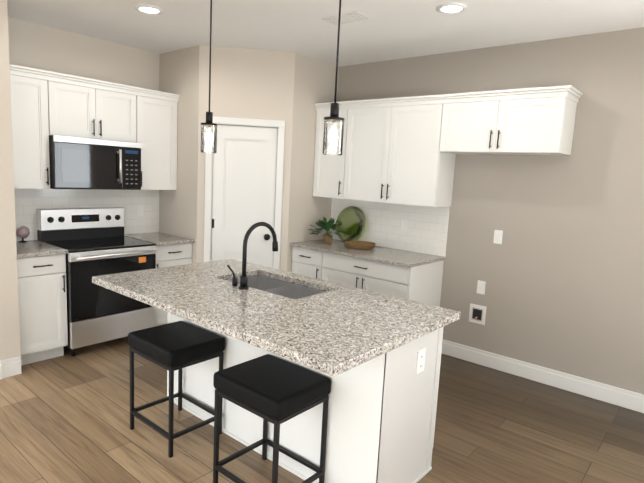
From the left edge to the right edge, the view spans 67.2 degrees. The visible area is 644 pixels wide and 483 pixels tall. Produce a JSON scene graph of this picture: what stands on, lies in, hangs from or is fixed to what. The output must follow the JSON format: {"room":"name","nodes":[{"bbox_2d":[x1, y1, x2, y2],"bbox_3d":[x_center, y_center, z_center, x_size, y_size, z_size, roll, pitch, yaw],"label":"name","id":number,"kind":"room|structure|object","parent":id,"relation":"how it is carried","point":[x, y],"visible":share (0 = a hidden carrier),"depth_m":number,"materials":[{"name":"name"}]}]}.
{"room":"kitchen","nodes":[
{"label":"kitchen","id":0,"kind":"room"},
{"bbox_2d":[0,0,20,360],"bbox_3d":[-3.282,-0.517,4.295,2.660,2.740,0.130,9,10,39],"label":"wall","id":1,"kind":"structure","parent":0,"point":[9,329],"depth_m":3.49,"materials":[{"name":"paint"}]},
{"bbox_2d":[0,356,21,379],"bbox_3d":[-3.338,0.775,4.454,2.680,0.135,0.145,9,10,39],"label":"baseboard","id":2,"kind":"structure","parent":1,"relation":"attached to","point":[10,367],"depth_m":3.62,"materials":[{"name":"white paint"}]},
{"bbox_2d":[8,17,159,90],"bbox_3d":[-2.277,-0.501,4.548,0.120,2.740,1.807,9,10,39],"label":"wall","id":3,"kind":"structure","parent":0,"point":[38,46],"depth_m":4.34,"materials":[{"name":"paint"}]},
{"bbox_2d":[14,189,158,240],"bbox_3d":[-2.232,-0.274,4.545,0.008,0.464,1.564,9,10,39],"label":"tile backsplash","id":4,"kind":"structure","parent":3,"relation":"attached to","point":[29,203],"depth_m":4.57,"materials":[{"name":"white tile"}]},
{"bbox_2d":[137,204,142,215],"bbox_3d":[-1.861,-0.322,4.965,0.013,0.117,0.072,9,10,39],"label":"outlet","id":5,"kind":"object","parent":4,"relation":"attached to","point":[139,209],"visible":1,"depth_m":4.96,"materials":[{"name":"white plastic"}]},
{"bbox_2d":[10,64,179,189],"bbox_3d":[-2.059,-0.942,4.334,0.367,0.933,1.563,9,10,39],"label":"upper cabinet","id":6,"kind":"object","parent":3,"relation":"attached to","point":[45,104],"visible":0.9,"depth_m":4.12,"materials":[{"name":"white paint"}]},
{"bbox_2d":[49,135,140,189],"bbox_3d":[-2.055,-0.690,4.314,0.460,0.431,0.754,9,10,39],"label":"microwave","id":7,"kind":"object","parent":6,"relation":"attached to","point":[83,163],"visible":1,"depth_m":4.15,"materials":[{"name":"black metal"}]},
{"bbox_2d":[159,45,199,263],"bbox_3d":[-1.427,-0.514,4.943,0.674,2.740,0.110,9,10,39],"label":"wall","id":8,"kind":"structure","parent":0,"point":[178,72],"depth_m":4.78,"materials":[{"name":"paint"}]},
{"bbox_2d":[196,45,294,270],"bbox_3d":[-0.768,-0.458,4.783,0.890,2.740,0.110,2,8,-5],"label":"wall","id":9,"kind":"structure","parent":0,"point":[252,83],"depth_m":4.60,"materials":[{"name":"paint"}]},
{"bbox_2d":[211,125,277,267],"bbox_3d":[-0.786,-0.107,4.782,0.617,2.019,0.103,2,8,-5],"label":"pantry door","id":10,"kind":"structure","parent":9,"relation":"in","point":[244,175],"depth_m":4.76,"materials":[{"name":"white paint"}]},
{"bbox_2d":[204,116,284,269],"bbox_3d":[-0.783,-0.142,4.816,0.746,2.103,0.122,2,8,-5],"label":"door frame","id":11,"kind":"structure","parent":9,"relation":"attached to","point":[278,124],"depth_m":4.69,"materials":[{"name":"white paint"}]},
{"bbox_2d":[286,52,338,272],"bbox_3d":[-0.146,-0.466,5.061,0.110,2.740,0.674,9,10,39],"label":"wall","id":12,"kind":"structure","parent":0,"point":[314,81],"depth_m":4.87,"materials":[{"name":"paint"}]},
{"bbox_2d":[0,336,643,482],"bbox_3d":[-0.304,1.412,1.686,11.400,0.060,6.700,9,10,39],"label":"floor","id":13,"kind":"structure","parent":0,"point":[65,418],"depth_m":3.06,"materials":[{"name":"brown wood"}]},
{"bbox_2d":[37,207,156,355],"bbox_3d":[-1.997,0.322,4.363,0.726,1.190,0.758,9,10,39],"label":"range","id":14,"kind":"object","parent":13,"relation":"on","point":[94,241],"visible":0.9,"depth_m":4.21,"materials":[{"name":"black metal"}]},
{"bbox_2d":[16,232,194,364],"bbox_3d":[-2.022,0.449,4.438,0.646,0.915,1.563,9,10,39],"label":"base cabinet","id":15,"kind":"object","parent":13,"relation":"on","point":[42,286],"depth_m":3.85,"materials":[{"name":"white paint"}]},
{"bbox_2d":[16,226,29,242],"bbox_3d":[-2.533,-0.062,4.105,0.092,0.137,0.100,9,10,39],"label":"globe ornament","id":16,"kind":"object","parent":15,"relation":"on","point":[22,232],"visible":1,"depth_m":4.08,"materials":[{"name":"pink metal"}]},
{"bbox_2d":[128,321,224,457],"bbox_3d":[-0.886,0.864,2.944,0.464,0.620,0.384,9,10,39],"label":"stool","id":17,"kind":"object","parent":13,"relation":"on","point":[179,346],"visible":0.96,"depth_m":2.83,"materials":[{"name":"black leather"}]},
{"bbox_2d":[213,354,330,482],"bbox_3d":[-0.261,0.966,2.439,0.464,0.620,0.384,9,10,39],"label":"stool","id":18,"kind":"object","parent":13,"relation":"on","point":[276,391],"visible":1,"depth_m":2.35,"materials":[{"name":"black leather"}]},
{"bbox_2d":[102,286,442,482],"bbox_3d":[-0.343,0.770,2.849,1.754,0.885,1.087,9,10,39],"label":"kitchen island","id":19,"kind":"object","parent":13,"relation":"on","point":[382,412],"depth_m":2.46,"materials":[{"name":"white paint"}]},
{"bbox_2d":[92,266,415,377],"bbox_3d":[-0.497,0.332,2.580,1.900,0.040,0.575,9,10,39],"label":"island countertop","id":20,"kind":"structure","parent":19,"relation":"on","point":[332,343],"depth_m":2.31,"materials":[{"name":"grey stone"}]},
{"bbox_2d":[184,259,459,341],"bbox_3d":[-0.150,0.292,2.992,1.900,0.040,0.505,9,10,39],"label":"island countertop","id":21,"kind":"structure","parent":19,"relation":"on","point":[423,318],"depth_m":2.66,"materials":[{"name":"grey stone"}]},
{"bbox_2d":[248,274,323,297],"bbox_3d":[-0.307,0.389,3.059,0.744,0.210,0.414,9,10,39],"label":"sink","id":22,"kind":"object","parent":21,"relation":"in","point":[261,281],"depth_m":3.20,"materials":[{"name":"grey metal"}]},
{"bbox_2d":[416,348,425,373],"bbox_3d":[0.503,0.607,2.459,0.010,0.120,0.075,9,10,39],"label":"outlet","id":23,"kind":"object","parent":19,"relation":"attached to","point":[420,352],"depth_m":2.45,"materials":[{"name":"white plastic"}]},
{"bbox_2d":[290,239,444,306],"bbox_3d":[0.385,0.530,4.726,1.373,0.915,0.646,9,10,39],"label":"base cabinet","id":24,"kind":"object","parent":13,"relation":"on","point":[410,275],"depth_m":4.39,"materials":[{"name":"white paint"}]},
{"bbox_2d":[307,217,345,243],"bbox_3d":[0.073,-0.119,4.948,0.366,0.276,0.338,9,10,39],"label":"potted plant","id":25,"kind":"object","parent":24,"relation":"on","point":[324,224],"visible":1,"depth_m":4.93,"materials":[{"name":"green plant"}]},
{"bbox_2d":[336,206,365,241],"bbox_3d":[0.297,-0.178,5.050,0.384,0.378,0.072,9,10,39],"label":"glass plate","id":26,"kind":"object","parent":24,"relation":"on","point":[352,218],"visible":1,"depth_m":5.05,"materials":[{"name":"green glass"}]},
{"bbox_2d":[345,241,375,249],"bbox_3d":[0.374,0.037,4.759,0.308,0.048,0.308,9,10,39],"label":"woven basket tray","id":27,"kind":"object","parent":24,"relation":"on","point":[363,245],"visible":1,"depth_m":4.68,"materials":[{"name":"wicker"}]},
{"bbox_2d":[7,0,643,66],"bbox_3d":[-0.165,-1.358,1.300,11.400,0.060,6.700,9,10,39],"label":"ceiling","id":28,"kind":"structure","parent":0,"point":[394,29],"depth_m":3.67,"materials":[{"name":"white paint"}]},
{"bbox_2d":[135,4,162,14],"bbox_3d":[-1.260,-1.687,3.531,0.196,0.012,0.196,9,10,39],"label":"recessed light","id":29,"kind":"object","parent":28,"relation":"in","point":[149,9],"visible":1,"depth_m":3.52,"materials":[{"name":"white paint"}]},
{"bbox_2d":[201,0,216,152],"bbox_3d":[-0.672,-1.057,2.912,0.124,1.030,0.124,9,10,39],"label":"pendant light","id":30,"kind":"object","parent":28,"relation":"hanging from","point":[209,123],"visible":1,"depth_m":2.94,"materials":[{"name":"glass"}]},
{"bbox_2d":[323,0,344,154],"bbox_3d":[0.076,-0.933,2.292,0.124,1.030,0.124,9,10,39],"label":"pendant light","id":31,"kind":"object","parent":28,"relation":"hanging from","point":[334,118],"visible":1,"depth_m":2.33,"materials":[{"name":"glass"}]},
{"bbox_2d":[322,11,370,24],"bbox_3d":[0.174,-1.610,3.509,0.320,0.016,0.170,9,10,39],"label":"ceiling vent","id":32,"kind":"object","parent":28,"relation":"in","point":[351,17],"visible":0.9,"depth_m":3.49,"materials":[{"name":"white paint"}]},
{"bbox_2d":[437,3,466,13],"bbox_3d":[0.855,-1.533,3.191,0.196,0.012,0.196,9,10,39],"label":"recessed light","id":33,"kind":"object","parent":28,"relation":"in","point":[450,8],"visible":0.94,"depth_m":3.18,"materials":[{"name":"white paint"}]},
{"bbox_2d":[337,27,643,393],"bbox_3d":[3.050,-0.008,2.930,7.807,2.740,0.120,9,10,39],"label":"wall","id":34,"kind":"structure","parent":0,"point":[559,270],"depth_m":3.85,"materials":[{"name":"paint"}]},
{"bbox_2d":[330,198,449,256],"bbox_3d":[0.625,-0.176,4.875,1.374,0.464,0.008,9,10,39],"label":"tile backsplash","id":35,"kind":"structure","parent":34,"relation":"attached to","point":[427,231],"depth_m":4.74,"materials":[{"name":"white tile"}]},
{"bbox_2d":[401,219,407,231],"bbox_3d":[0.799,-0.154,4.715,0.072,0.117,0.013,9,10,39],"label":"light switch","id":36,"kind":"object","parent":35,"relation":"attached to","point":[404,224],"visible":1,"depth_m":4.71,"materials":[{"name":"white plastic"}]},
{"bbox_2d":[313,85,582,206],"bbox_3d":[0.924,-0.791,4.326,2.369,0.933,0.367,9,10,39],"label":"upper cabinet","id":37,"kind":"object","parent":34,"relation":"attached to","point":[402,150],"visible":1,"depth_m":4.19,"materials":[{"name":"white paint"}]},
{"bbox_2d":[469,303,486,324],"bbox_3d":[1.376,0.649,4.305,0.150,0.170,0.034,9,10,39],"label":"outlet box","id":38,"kind":"object","parent":34,"relation":"attached to","point":[477,314],"visible":1,"depth_m":4.31,"materials":[{"name":"white plastic"}]},
{"bbox_2d":[477,280,485,293],"bbox_3d":[1.404,0.405,4.275,0.072,0.117,0.007,9,10,39],"label":"outlet","id":39,"kind":"object","parent":34,"relation":"attached to","point":[481,287],"visible":1,"depth_m":4.27,"materials":[{"name":"white plastic"}]},
{"bbox_2d":[493,230,502,243],"bbox_3d":[1.505,-0.038,4.143,0.072,0.117,0.013,9,10,39],"label":"light switch","id":40,"kind":"object","parent":34,"relation":"attached to","point":[498,234],"visible":1,"depth_m":4.14,"materials":[{"name":"white plastic"}]},
{"bbox_2d":[441,339,643,412],"bbox_3d":[3.503,1.379,2.592,6.317,0.135,0.016,9,10,39],"label":"baseboard","id":41,"kind":"structure","parent":34,"relation":"attached to","point":[624,398],"depth_m":3.95,"materials":[{"name":"white paint"}]}
]}

